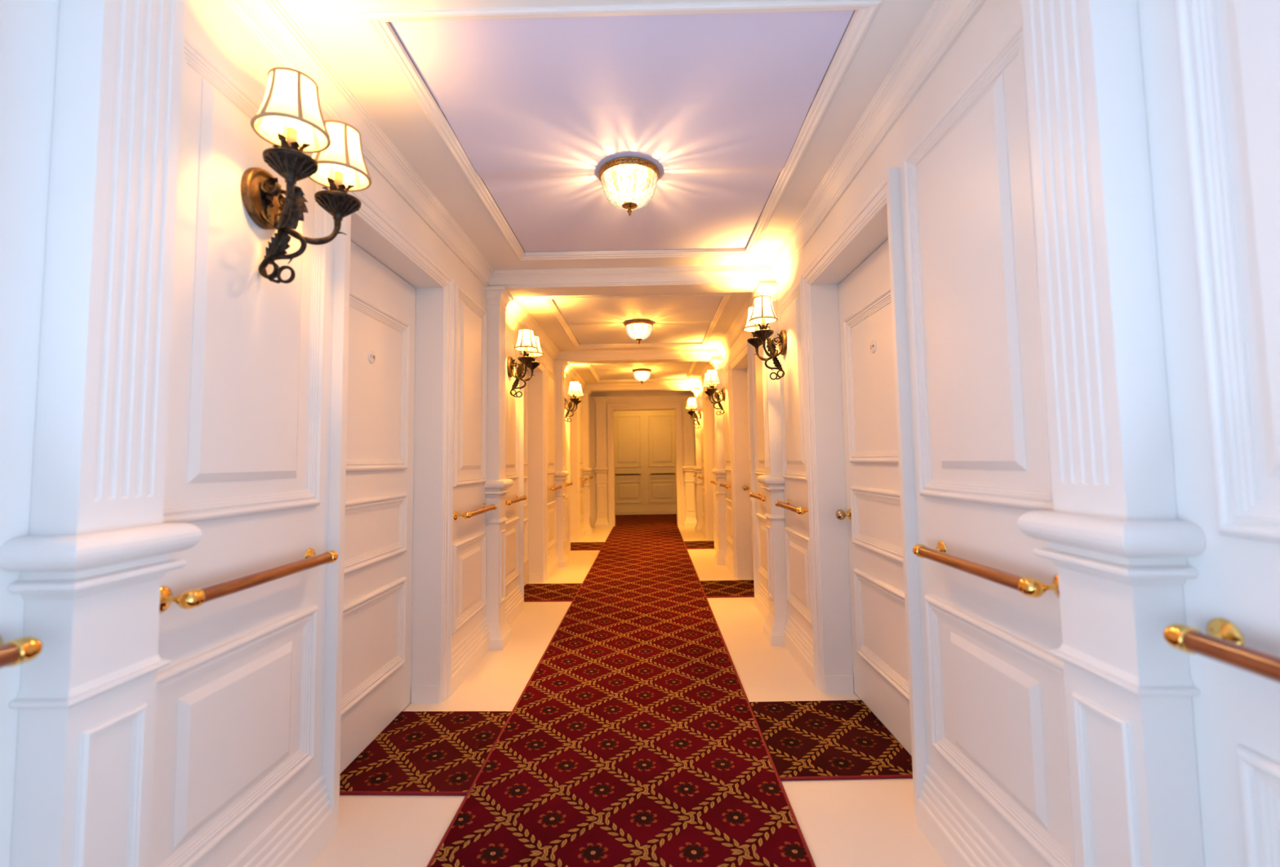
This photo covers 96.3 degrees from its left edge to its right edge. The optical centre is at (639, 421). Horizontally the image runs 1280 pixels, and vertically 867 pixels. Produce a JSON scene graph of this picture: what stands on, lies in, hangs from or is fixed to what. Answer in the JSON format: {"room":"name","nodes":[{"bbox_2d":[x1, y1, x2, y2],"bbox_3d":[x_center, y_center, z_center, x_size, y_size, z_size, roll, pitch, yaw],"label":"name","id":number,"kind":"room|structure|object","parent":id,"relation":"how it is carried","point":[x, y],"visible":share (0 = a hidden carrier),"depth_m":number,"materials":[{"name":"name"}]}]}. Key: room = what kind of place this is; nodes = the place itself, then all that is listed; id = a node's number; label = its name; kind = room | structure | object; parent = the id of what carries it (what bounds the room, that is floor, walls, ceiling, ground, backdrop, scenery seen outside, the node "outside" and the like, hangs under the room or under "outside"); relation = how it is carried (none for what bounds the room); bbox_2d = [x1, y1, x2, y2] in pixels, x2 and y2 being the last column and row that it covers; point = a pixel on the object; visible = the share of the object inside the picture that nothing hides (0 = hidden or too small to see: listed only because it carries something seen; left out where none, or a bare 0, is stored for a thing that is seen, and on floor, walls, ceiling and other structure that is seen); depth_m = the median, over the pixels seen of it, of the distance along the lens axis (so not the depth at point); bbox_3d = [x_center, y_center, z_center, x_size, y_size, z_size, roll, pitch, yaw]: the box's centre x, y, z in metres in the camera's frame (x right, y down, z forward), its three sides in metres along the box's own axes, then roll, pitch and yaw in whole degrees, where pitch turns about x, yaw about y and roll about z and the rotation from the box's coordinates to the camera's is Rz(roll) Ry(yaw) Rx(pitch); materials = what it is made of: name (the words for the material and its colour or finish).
{"room":"hotel corridor","nodes":[
{"label":"hotel corridor","id":0,"kind":"room"},
{"bbox_2d":[0,0,589,866],"bbox_3d":[-1.093,0.241,4.384,0.198,2.550,12.250,-1,-4,1],"label":"wall","id":1,"kind":"structure","parent":0,"point":[240,703],"depth_m":1.50,"materials":[{"name":"white paint"}]},
{"bbox_2d":[0,635,43,668],"bbox_3d":[-1.014,0.348,0.641,0.086,0.057,0.607,-1,-4,1],"label":"handrail","id":2,"kind":"object","parent":1,"relation":"attached to","point":[23,650],"visible":1,"depth_m":0.90,"materials":[{"name":"brown wood"}]},
{"bbox_2d":[0,0,202,866],"bbox_3d":[-0.989,0.102,1.081,0.130,2.374,0.267,-1,-4,1],"label":"pilaster","id":3,"kind":"object","parent":1,"relation":"attached to","point":[91,563],"visible":1,"depth_m":1.04,"materials":[{"name":"white paint"}]},
{"bbox_2d":[159,547,337,613],"bbox_3d":[-1.002,0.408,1.528,0.086,0.057,0.610,-1,-4,1],"label":"handrail","id":4,"kind":"object","parent":1,"relation":"attached to","point":[192,598],"visible":0.92,"depth_m":1.39,"materials":[{"name":"brown wood"}]},
{"bbox_2d":[240,66,371,283],"bbox_3d":[-0.933,-0.626,1.582,0.255,0.498,0.402,-1,-4,1],"label":"wall sconce","id":5,"kind":"object","parent":1,"relation":"attached to","point":[289,117],"visible":1,"depth_m":1.55,"materials":[{"name":"brown metal"}]},
{"bbox_2d":[262,117,318,184],"bbox_3d":[-0.897,-0.714,1.475,0.124,0.225,0.124,-1,-4,1],"label":"candle holder","id":6,"kind":"object","parent":5,"relation":"on","point":[292,135],"depth_m":1.47,"materials":[{"name":"brown metal"}]},
{"bbox_2d":[314,164,361,221],"bbox_3d":[-0.894,-0.699,1.699,0.124,0.225,0.124,-1,-4,1],"label":"candle holder","id":7,"kind":"object","parent":5,"relation":"on","point":[340,204],"depth_m":1.69,"materials":[{"name":"brown metal"}]},
{"bbox_2d":[339,240,415,773],"bbox_3d":[-1.181,0.324,2.480,0.056,2.116,0.944,-1,-4,1],"label":"door","id":8,"kind":"structure","parent":1,"relation":"in","point":[377,606],"depth_m":2.55,"materials":[{"name":"white paint"}]},
{"bbox_2d":[323,190,454,837],"bbox_3d":[-1.085,0.281,2.481,0.172,2.210,1.120,-1,-4,1],"label":"door frame","id":9,"kind":"structure","parent":1,"relation":"attached to","point":[374,215],"depth_m":1.99,"materials":[{"name":"white paint"}]},
{"bbox_2d":[226,516,591,866],"bbox_3d":[-0.976,1.412,4.302,0.036,0.200,12.250,-1,-4,1],"label":"baseboard","id":10,"kind":"structure","parent":1,"relation":"attached to","point":[297,837],"depth_m":1.76,"materials":[{"name":"white paint"}]},
{"bbox_2d":[453,502,497,520],"bbox_3d":[-0.976,0.539,3.445,0.086,0.057,0.607,-1,-4,1],"label":"handrail","id":11,"kind":"object","parent":1,"relation":"attached to","point":[466,515],"visible":1,"depth_m":3.30,"materials":[{"name":"brown wood"}]},
{"bbox_2d":[484,286,513,649],"bbox_3d":[-0.952,0.293,3.880,0.130,2.374,0.267,-1,-4,1],"label":"pilaster","id":12,"kind":"object","parent":1,"relation":"attached to","point":[496,486],"visible":0.98,"depth_m":3.81,"materials":[{"name":"white paint"}]},
{"bbox_2d":[505,494,527,505],"bbox_3d":[-0.963,0.602,4.371,0.086,0.057,0.610,-1,-4,1],"label":"handrail","id":13,"kind":"object","parent":1,"relation":"attached to","point":[508,502],"visible":0.77,"depth_m":4.31,"materials":[{"name":"brown wood"}]},
{"bbox_2d":[506,328,543,397],"bbox_3d":[-0.895,-0.432,4.425,0.255,0.498,0.402,-1,-4,1],"label":"wall sconce","id":14,"kind":"object","parent":1,"relation":"attached to","point":[529,344],"visible":1,"depth_m":4.39,"materials":[{"name":"white fabric"}]},
{"bbox_2d":[517,346,534,365],"bbox_3d":[-0.859,-0.520,4.318,0.124,0.225,0.124,-1,-4,1],"label":"candle holder","id":15,"kind":"object","parent":14,"relation":"on","point":[526,359],"depth_m":4.30,"materials":[{"name":"brown metal"}]},
{"bbox_2d":[527,352,539,370],"bbox_3d":[-0.856,-0.505,4.542,0.124,0.225,0.124,-1,-4,1],"label":"candle holder","id":16,"kind":"object","parent":14,"relation":"on","point":[533,365],"depth_m":4.52,"materials":[{"name":"brown metal"}]},
{"bbox_2d":[524,370,528,586],"bbox_3d":[-1.143,0.518,5.323,0.056,2.116,0.944,-1,-4,1],"label":"door","id":17,"kind":"structure","parent":1,"relation":"in","point":[526,388],"depth_m":5.65,"materials":[{"name":"white paint"}]},
{"bbox_2d":[519,351,547,598],"bbox_3d":[-1.047,0.475,5.325,0.172,2.210,1.120,-1,-4,1],"label":"door frame","id":18,"kind":"structure","parent":1,"relation":"attached to","point":[533,578],"depth_m":5.72,"materials":[{"name":"white paint"}]},
{"bbox_2d":[546,484,562,491],"bbox_3d":[-0.937,0.733,6.288,0.086,0.057,0.607,-1,-4,1],"label":"handrail","id":19,"kind":"object","parent":1,"relation":"attached to","point":[559,486],"visible":0.89,"depth_m":6.18,"materials":[{"name":"brown wood"}]},
{"bbox_2d":[554,360,568,567],"bbox_3d":[-0.913,0.487,6.723,0.130,2.374,0.267,-1,-4,1],"label":"pilaster","id":20,"kind":"object","parent":1,"relation":"attached to","point":[560,366],"visible":0.98,"depth_m":6.65,"materials":[{"name":"white paint"}]},
{"bbox_2d":[564,481,573,487],"bbox_3d":[-0.925,0.796,7.214,0.086,0.057,0.610,-1,-4,1],"label":"handrail","id":21,"kind":"object","parent":1,"relation":"attached to","point":[566,484],"visible":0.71,"depth_m":7.21,"materials":[{"name":"brown wood"}]},
{"bbox_2d":[567,386,580,546],"bbox_3d":[-1.008,0.669,8.168,0.172,2.210,1.120,-1,-4,1],"label":"door frame","id":22,"kind":"structure","parent":1,"relation":"attached to","point":[571,539],"depth_m":8.59,"materials":[{"name":"white paint"}]},
{"bbox_2d":[564,381,583,422],"bbox_3d":[-0.856,-0.238,7.268,0.255,0.498,0.402,-1,-4,1],"label":"wall sconce","id":23,"kind":"object","parent":1,"relation":"attached to","point":[575,389],"visible":0.96,"depth_m":7.18,"materials":[{"name":"white fabric"}]},
{"bbox_2d":[569,392,579,403],"bbox_3d":[-0.820,-0.326,7.162,0.124,0.225,0.124,-1,-4,1],"label":"candle holder","id":24,"kind":"object","parent":23,"relation":"on","point":[574,400],"depth_m":7.14,"materials":[{"name":"brown metal"}]},
{"bbox_2d":[575,394,581,404],"bbox_3d":[-0.817,-0.311,7.385,0.124,0.225,0.124,-1,-4,1],"label":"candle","id":25,"kind":"object","parent":23,"relation":"on","point":[578,402],"depth_m":7.36,"materials":[{"name":"brown metal"}]},
{"bbox_2d":[582,390,592,534],"bbox_3d":[-0.875,0.681,9.566,0.130,2.374,0.267,-1,-4,1],"label":"pilaster","id":26,"kind":"object","parent":1,"relation":"attached to","point":[586,471],"visible":0.96,"depth_m":9.49,"materials":[{"name":"white paint"}]},
{"bbox_2d":[277,0,933,391],"bbox_3d":[-0.048,-0.986,4.453,1.965,0.224,12.250,-1,-4,1],"label":"ceiling","id":27,"kind":"structure","parent":0,"point":[510,113],"depth_m":2.18,"materials":[{"name":"white paint"}]},
{"bbox_2d":[599,157,659,216],"bbox_3d":[-0.047,-1.020,2.576,0.275,0.206,0.274,-1,-4,1],"label":"ceiling light","id":28,"kind":"object","parent":27,"relation":"attached to","point":[626,175],"visible":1,"depth_m":2.51,"materials":[{"name":"white glass"}]},
{"bbox_2d":[624,320,653,343],"bbox_3d":[-0.009,-0.827,5.419,0.275,0.206,0.274,-1,-4,1],"label":"ceiling light","id":29,"kind":"object","parent":27,"relation":"attached to","point":[637,325],"visible":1,"depth_m":5.34,"materials":[{"name":"white glass"}]},
{"bbox_2d":[632,368,651,384],"bbox_3d":[0.030,-0.632,8.263,0.275,0.206,0.274,-1,-4,1],"label":"ceiling light","id":30,"kind":"object","parent":27,"relation":"attached to","point":[640,371],"visible":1,"depth_m":8.18,"materials":[{"name":"white glass"}]},
{"bbox_2d":[309,526,947,866],"bbox_3d":[0.042,1.574,5.435,2.700,0.001,14.560,-1,-4,1],"label":"floor","id":31,"kind":"structure","parent":0,"point":[865,822],"depth_m":2.06,"materials":[{"name":"beige paint"}]},
{"bbox_2d":[339,711,511,795],"bbox_3d":[-0.887,1.376,2.416,0.535,0.012,0.689,-1,-4,1],"label":"door mat","id":32,"kind":"object","parent":31,"relation":"on","point":[418,753],"visible":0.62,"depth_m":2.34,"materials":[{"name":"red carpet"}]},
{"bbox_2d":[524,582,582,601],"bbox_3d":[-0.844,1.571,5.270,0.545,0.012,0.694,-1,-4,1],"label":"door mat","id":33,"kind":"object","parent":31,"relation":"on","point":[532,592],"visible":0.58,"depth_m":5.24,"materials":[{"name":"red carpet"}]},
{"bbox_2d":[570,542,604,550],"bbox_3d":[-0.800,1.763,8.087,0.555,0.012,0.726,-1,-4,1],"label":"door mat","id":34,"kind":"object","parent":31,"relation":"on","point":[574,545],"visible":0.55,"depth_m":8.07,"materials":[{"name":"red carpet"}]},
{"bbox_2d":[426,524,816,866],"bbox_3d":[0.000,1.506,4.528,1.211,0.016,12.140,-1,-4,1],"label":"carpet runner","id":35,"kind":"object","parent":31,"relation":"on","point":[635,738],"visible":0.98,"depth_m":2.36,"materials":[{"name":"red carpet"}]},
{"bbox_2d":[615,514,676,524],"bbox_3d":[0.086,1.989,11.604,2.220,0.011,2.015,-1,-4,1],"label":"carpet","id":36,"kind":"object","parent":31,"relation":"on","point":[630,519],"visible":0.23,"depth_m":11.51,"materials":[{"name":"red carpet"}]},
{"bbox_2d":[684,540,714,549],"bbox_3d":[0.897,1.735,8.050,0.523,0.012,0.709,-1,-4,1],"label":"door mat","id":37,"kind":"object","parent":31,"relation":"on","point":[707,544],"visible":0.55,"depth_m":8.01,"materials":[{"name":"red carpet"}]},
{"bbox_2d":[700,579,754,597],"bbox_3d":[0.853,1.548,5.308,0.538,0.012,0.672,-1,-4,1],"label":"door mat","id":38,"kind":"object","parent":31,"relation":"on","point":[712,588],"visible":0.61,"depth_m":5.28,"materials":[{"name":"red carpet"}]},
{"bbox_2d":[749,699,912,781],"bbox_3d":[0.806,1.355,2.473,0.555,0.012,0.689,-1,-4,1],"label":"door mat","id":39,"kind":"object","parent":31,"relation":"on","point":[814,740],"visible":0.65,"depth_m":2.40,"materials":[{"name":"red carpet"}]},
{"bbox_2d":[588,395,697,527],"bbox_3d":[0.054,0.624,10.592,2.365,2.600,0.220,-1,-4,1],"label":"wall","id":40,"kind":"structure","parent":0,"point":[654,399],"depth_m":10.52,"materials":[{"name":"white paint"}]},
{"bbox_2d":[592,396,608,528],"bbox_3d":[-0.703,0.737,10.426,0.275,2.374,0.115,-1,-4,1],"label":"pilaster","id":41,"kind":"object","parent":40,"relation":"attached to","point":[602,522],"visible":1,"depth_m":10.41,"materials":[{"name":"white paint"}]},
{"bbox_2d":[588,390,693,397],"bbox_3d":[0.030,-0.537,10.148,1.965,0.105,0.825,-1,-4,1],"label":"crown molding","id":42,"kind":"structure","parent":40,"relation":"attached to","point":[671,393],"depth_m":10.53,"materials":[{"name":"white paint"}]},
{"bbox_2d":[607,402,684,527],"bbox_3d":[0.095,0.791,10.452,1.356,2.246,0.036,-1,-4,1],"label":"door frame","id":43,"kind":"structure","parent":40,"relation":"attached to","point":[677,406],"depth_m":10.47,"materials":[{"name":"white paint"}]},
{"bbox_2d":[680,395,697,526],"bbox_3d":[0.904,0.712,10.406,0.275,2.374,0.115,-1,-4,1],"label":"pilaster","id":44,"kind":"object","parent":40,"relation":"attached to","point":[690,481],"visible":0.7,"depth_m":10.38,"materials":[{"name":"white paint"}]},
{"bbox_2d":[613,409,676,506],"bbox_3d":[0.083,0.769,12.728,2.365,2.600,0.018,-1,-4,1],"label":"double door","id":45,"kind":"structure","parent":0,"point":[645,440],"depth_m":12.73,"materials":[{"name":"white paint"}]},
{"bbox_2d":[614,472,641,475],"bbox_3d":[-0.274,1.177,12.671,0.627,0.057,0.086,-1,-4,1],"label":"handrail","id":46,"kind":"object","parent":45,"relation":"attached to","point":[640,473],"visible":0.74,"depth_m":12.63,"materials":[{"name":"brown wood"}]},
{"bbox_2d":[615,505,676,515],"bbox_3d":[0.101,1.966,12.637,2.365,0.200,0.036,-1,-4,1],"label":"baseboard","id":47,"kind":"structure","parent":45,"relation":"attached to","point":[651,509],"depth_m":12.63,"materials":[{"name":"white paint"}]},
{"bbox_2d":[648,472,675,475],"bbox_3d":[0.506,1.165,12.661,0.627,0.057,0.086,-1,-4,1],"label":"handrail","id":48,"kind":"object","parent":45,"relation":"attached to","point":[650,473],"visible":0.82,"depth_m":12.63,"materials":[{"name":"brown wood"}]},
{"bbox_2d":[699,0,1279,866],"bbox_3d":[1.033,0.207,4.357,0.198,2.550,12.250,-1,-4,1],"label":"wall","id":49,"kind":"structure","parent":0,"point":[995,708],"depth_m":1.36,"materials":[{"name":"white paint"}]},
{"bbox_2d":[216,0,986,288],"bbox_3d":[-0.072,-1.054,2.559,1.965,0.105,2.640,-1,-4,1],"label":"crown molding","id":50,"kind":"structure","parent":49,"relation":"attached to","point":[267,22],"depth_m":2.24,"materials":[{"name":"white paint"}]},
{"bbox_2d":[506,291,754,361],"bbox_3d":[-0.034,-0.862,5.385,1.965,0.105,2.675,-1,-4,1],"label":"crown molding","id":51,"kind":"structure","parent":49,"relation":"attached to","point":[514,307],"depth_m":6.64,"materials":[{"name":"white paint"}]},
{"bbox_2d":[564,361,713,391],"bbox_3d":[0.004,-0.668,8.228,1.965,0.105,2.675,-1,-4,1],"label":"crown molding","id":52,"kind":"structure","parent":49,"relation":"attached to","point":[570,371],"depth_m":9.51,"materials":[{"name":"white paint"}]},
{"bbox_2d":[685,397,701,428],"bbox_3d":[0.882,-0.122,9.339,0.255,0.498,0.402,-1,-4,1],"label":"wall sconce","id":53,"kind":"object","parent":49,"relation":"attached to","point":[691,403],"visible":1,"depth_m":9.23,"materials":[{"name":"white fabric"}]},
{"bbox_2d":[688,406,696,414],"bbox_3d":[0.841,-0.209,9.233,0.124,0.225,0.124,-1,-4,1],"label":"candle","id":54,"kind":"object","parent":53,"relation":"on","point":[691,411],"depth_m":9.21,"materials":[{"name":"white wax"}]},
{"bbox_2d":[691,388,702,533],"bbox_3d":[0.959,0.654,9.573,0.130,2.374,0.267,-1,-4,1],"label":"pilaster","id":55,"kind":"object","parent":49,"relation":"attached to","point":[696,392],"visible":0.77,"depth_m":9.48,"materials":[{"name":"white paint"}]},
{"bbox_2d":[702,386,716,543],"bbox_3d":[1.057,0.640,8.196,0.172,2.210,1.162,-1,-4,1],"label":"door frame","id":56,"kind":"structure","parent":49,"relation":"attached to","point":[708,536],"depth_m":8.65,"materials":[{"name":"white paint"}]},
{"bbox_2d":[702,368,725,415],"bbox_3d":[0.843,-0.316,6.496,0.255,0.498,0.402,-1,-4,1],"label":"wall sconce","id":57,"kind":"object","parent":49,"relation":"attached to","point":[710,380],"visible":1,"depth_m":6.42,"materials":[{"name":"white fabric"}]},
{"bbox_2d":[704,384,714,396],"bbox_3d":[0.805,-0.388,6.614,0.124,0.225,0.124,-1,-4,1],"label":"candle holder","id":58,"kind":"object","parent":57,"relation":"on","point":[707,393],"depth_m":6.60,"materials":[{"name":"brown metal"}]},
{"bbox_2d":[706,382,717,394],"bbox_3d":[0.802,-0.403,6.390,0.124,0.225,0.124,-1,-4,1],"label":"candle holder","id":59,"kind":"object","parent":57,"relation":"on","point":[711,390],"depth_m":6.37,"materials":[{"name":"brown metal"}]},
{"bbox_2d":[709,358,727,564],"bbox_3d":[0.920,0.460,6.730,0.130,2.374,0.267,-1,-4,1],"label":"pilaster","id":60,"kind":"object","parent":49,"relation":"attached to","point":[719,472],"visible":0.71,"depth_m":6.64,"materials":[{"name":"white paint"}]},
{"bbox_2d":[719,482,731,488],"bbox_3d":[0.940,0.701,6.232,0.086,0.057,0.602,-1,-4,1],"label":"handrail","id":61,"kind":"object","parent":49,"relation":"attached to","point":[727,486],"visible":0.8,"depth_m":6.12,"materials":[{"name":"brown wood"}]},
{"bbox_2d":[728,340,758,604],"bbox_3d":[1.019,0.446,5.353,0.172,2.210,1.162,-1,-4,1],"label":"door frame","id":62,"kind":"structure","parent":49,"relation":"attached to","point":[745,349],"depth_m":5.64,"materials":[{"name":"white paint"}]},
{"bbox_2d":[742,368,753,578],"bbox_3d":[1.089,0.486,5.349,0.112,2.116,0.986,-1,-4,1],"label":"door","id":63,"kind":"structure","parent":49,"relation":"in","point":[745,487],"depth_m":5.74,"materials":[{"name":"white paint"}]},
{"bbox_2d":[749,491,765,502],"bbox_3d":[0.915,0.572,4.339,0.086,0.057,0.567,-1,-4,1],"label":"handrail","id":64,"kind":"object","parent":49,"relation":"attached to","point":[758,495],"visible":0.65,"depth_m":4.29,"materials":[{"name":"brown wood"}]},
{"bbox_2d":[742,295,787,379],"bbox_3d":[0.805,-0.510,3.653,0.255,0.498,0.402,-1,-4,1],"label":"wall sconce","id":65,"kind":"object","parent":49,"relation":"attached to","point":[759,315],"visible":1,"depth_m":3.62,"materials":[{"name":"brown metal"}]},
{"bbox_2d":[746,326,766,348],"bbox_3d":[0.767,-0.582,3.770,0.124,0.225,0.124,-1,-4,1],"label":"candle holder","id":66,"kind":"object","parent":65,"relation":"on","point":[755,341],"depth_m":3.75,"materials":[{"name":"brown metal"}]},
{"bbox_2d":[753,317,773,341],"bbox_3d":[0.764,-0.597,3.547,0.124,0.225,0.124,-1,-4,1],"label":"candle holder","id":67,"kind":"object","parent":65,"relation":"on","point":[763,334],"depth_m":3.53,"materials":[{"name":"brown metal"}]},
{"bbox_2d":[751,282,787,645],"bbox_3d":[0.882,0.266,3.887,0.130,2.374,0.267,-1,-4,1],"label":"pilaster","id":68,"kind":"object","parent":49,"relation":"attached to","point":[773,481],"visible":0.72,"depth_m":3.80,"materials":[{"name":"white paint"}]},
{"bbox_2d":[774,498,808,515],"bbox_3d":[0.902,0.507,3.389,0.086,0.057,0.602,-1,-4,1],"label":"handrail","id":69,"kind":"object","parent":49,"relation":"attached to","point":[799,510],"visible":0.77,"depth_m":3.30,"materials":[{"name":"brown wood"}]},
{"bbox_2d":[696,519,1022,866],"bbox_3d":[0.952,1.381,4.279,0.036,0.200,12.250,-1,-4,1],"label":"baseboard","id":70,"kind":"structure","parent":49,"relation":"attached to","point":[953,831],"depth_m":1.73,"materials":[{"name":"white paint"}]},
{"bbox_2d":[800,167,926,826],"bbox_3d":[0.980,0.252,2.510,0.172,2.210,1.162,-1,-4,1],"label":"door frame","id":71,"kind":"structure","parent":49,"relation":"attached to","point":[886,191],"depth_m":2.00,"materials":[{"name":"white paint"}]},
{"bbox_2d":[835,239,911,755],"bbox_3d":[1.050,0.292,2.506,0.112,2.116,0.986,-1,-4,1],"label":"door","id":72,"kind":"structure","parent":49,"relation":"in","point":[876,569],"depth_m":2.61,"materials":[{"name":"white paint"}]},
{"bbox_2d":[912,541,1059,598],"bbox_3d":[0.876,0.378,1.496,0.086,0.057,0.567,-1,-4,1],"label":"handrail","id":73,"kind":"object","parent":49,"relation":"attached to","point":[1030,587],"visible":0.91,"depth_m":1.38,"materials":[{"name":"brown wood"}]},
{"bbox_2d":[1017,0,1205,866],"bbox_3d":[0.844,0.073,1.064,0.130,2.374,0.267,-1,-4,1],"label":"pilaster","id":74,"kind":"object","parent":49,"relation":"attached to","point":[1118,545],"visible":1,"depth_m":1.02,"materials":[{"name":"white paint"}]},
{"bbox_2d":[1163,617,1279,683],"bbox_3d":[0.864,0.317,0.603,0.086,0.057,0.637,-1,-4,1],"label":"handrail","id":75,"kind":"object","parent":49,"relation":"attached to","point":[1223,642],"visible":1,"depth_m":0.84,"materials":[{"name":"brown wood"}]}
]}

